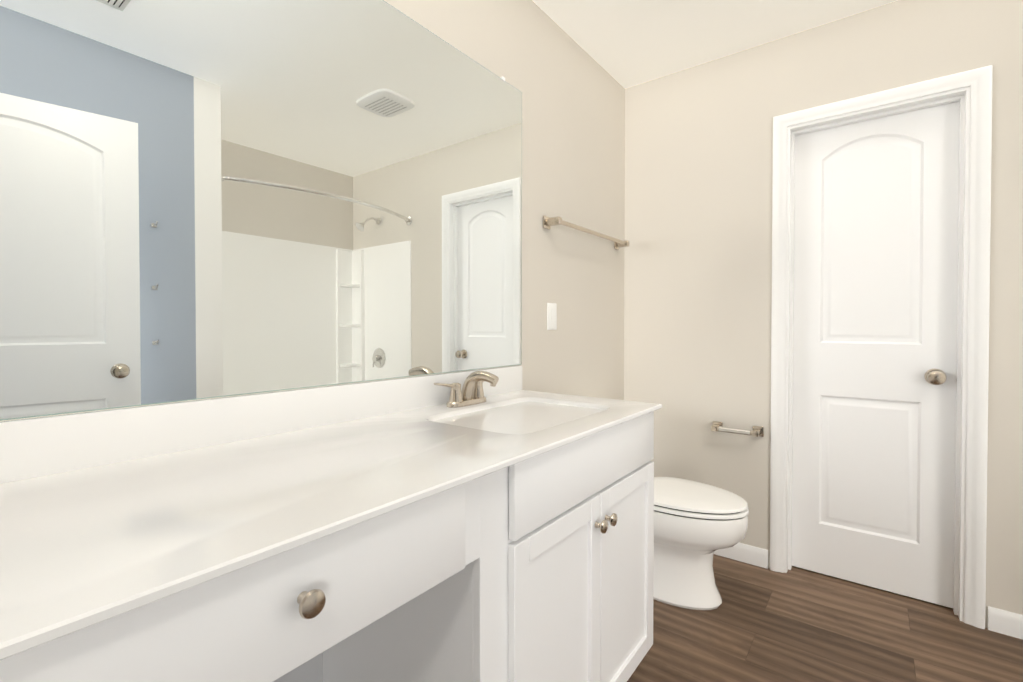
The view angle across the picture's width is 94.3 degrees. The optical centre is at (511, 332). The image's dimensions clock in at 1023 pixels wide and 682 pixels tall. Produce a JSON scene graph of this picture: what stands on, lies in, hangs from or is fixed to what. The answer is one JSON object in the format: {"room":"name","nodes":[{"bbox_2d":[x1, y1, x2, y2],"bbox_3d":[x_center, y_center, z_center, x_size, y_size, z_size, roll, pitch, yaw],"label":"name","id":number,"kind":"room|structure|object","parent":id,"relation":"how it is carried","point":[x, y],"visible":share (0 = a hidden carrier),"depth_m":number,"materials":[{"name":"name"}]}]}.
{"room":"bathroom","nodes":[
{"label":"bathroom","id":0,"kind":"room"},
{"bbox_2d":[0,0,624,421],"bbox_3d":[-0.214,-0.115,1.638,0.120,2.440,2.850,1,1,37],"label":"wall","id":1,"kind":"structure","parent":0,"point":[572,114],"depth_m":2.10,"materials":[{"name":"paint"}]},
{"bbox_2d":[0,0,521,420],"bbox_3d":[-0.454,-0.403,1.212,0.008,1.072,1.623,1,1,37],"label":"mirror","id":2,"kind":"object","parent":1,"relation":"attached to","point":[202,199],"visible":1,"depth_m":1.04,"materials":[{"name":"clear mirror"}]},
{"bbox_2d":[547,303,556,329],"bbox_3d":[0.176,-0.070,2.039,0.010,0.115,0.070,1,1,37],"label":"light switch","id":3,"kind":"object","parent":1,"relation":"attached to","point":[551,316],"visible":1,"depth_m":2.03,"materials":[{"name":"white plastic"}]},
{"bbox_2d":[543,216,628,249],"bbox_3d":[0.380,-0.468,2.249,0.073,0.052,0.732,1,1,37],"label":"towel rail","id":4,"kind":"object","parent":1,"relation":"attached to","point":[548,222],"visible":1,"depth_m":2.10,"materials":[{"name":"silver metal"}]},
{"bbox_2d":[532,0,897,88],"bbox_3d":[0.850,-1.354,0.807,2.800,0.060,2.850,1,1,37],"label":"ceiling","id":5,"kind":"structure","parent":0,"point":[625,44],"depth_m":2.08,"materials":[{"name":"white paint"}]},
{"bbox_2d":[624,0,1022,627],"bbox_3d":[1.683,-0.118,1.911,2.560,2.440,0.130,1,1,37],"label":"wall","id":6,"kind":"structure","parent":0,"point":[698,258],"depth_m":2.25,"materials":[{"name":"paint"}]},
{"bbox_2d":[711,421,763,436],"bbox_3d":[1.067,0.462,2.258,0.228,0.048,0.078,1,1,37],"label":"paper holder","id":7,"kind":"object","parent":6,"relation":"attached to","point":[757,431],"visible":1,"depth_m":2.23,"materials":[{"name":"silver metal"}]},
{"bbox_2d":[714,543,767,568],"bbox_3d":[0.921,1.053,2.420,0.690,0.084,0.013,1,1,37],"label":"baseboard","id":8,"kind":"structure","parent":6,"relation":"attached to","point":[749,554],"depth_m":2.26,"materials":[{"name":"white paint"}]},
{"bbox_2d":[792,101,959,607],"bbox_3d":[1.523,0.089,2.026,0.572,2.007,0.103,1,1,37],"label":"closet door","id":9,"kind":"structure","parent":6,"relation":"in","point":[875,324],"depth_m":2.02,"materials":[{"name":"white paint"}]},
{"bbox_2d":[770,65,992,628],"bbox_3d":[1.520,0.057,2.021,0.714,2.087,0.137,1,1,37],"label":"door frame","id":10,"kind":"structure","parent":6,"relation":"attached to","point":[970,91],"depth_m":1.83,"materials":[{"name":"white paint"}]},
{"bbox_2d":[988,606,1022,638],"bbox_3d":[1.898,1.063,1.673,0.310,0.084,0.012,1,1,37],"label":"baseboard","id":11,"kind":"structure","parent":6,"relation":"attached to","point":[1005,622],"depth_m":1.74,"materials":[{"name":"white paint"}]},
{"bbox_2d":[627,554,1022,681],"bbox_3d":[0.850,1.146,0.840,2.800,0.060,2.850,1,1,37],"label":"floor","id":12,"kind":"structure","parent":0,"point":[793,624],"depth_m":1.71,"materials":[{"name":"brown wood"}]},
{"bbox_2d":[0,365,661,681],"bbox_3d":[-0.235,0.618,1.042,0.578,0.990,1.618,1,1,37],"label":"bathroom vanity","id":13,"kind":"object","parent":12,"relation":"on","point":[490,525],"visible":1,"depth_m":0.83,"materials":[{"name":"white paint"}]},
{"bbox_2d":[434,371,498,407],"bbox_3d":[-0.103,0.172,1.475,0.150,0.109,0.256,1,1,37],"label":"faucet","id":14,"kind":"object","parent":13,"relation":"on","point":[471,395],"depth_m":1.47,"materials":[{"name":"silver metal"}]},
{"bbox_2d":[653,477,748,609],"bbox_3d":[0.647,0.729,2.061,0.698,0.742,0.470,1,1,37],"label":"toilet","id":15,"kind":"object","parent":12,"relation":"on","point":[697,525],"visible":0.48,"depth_m":1.90,"materials":[{"name":"white ceramic"}]}
]}

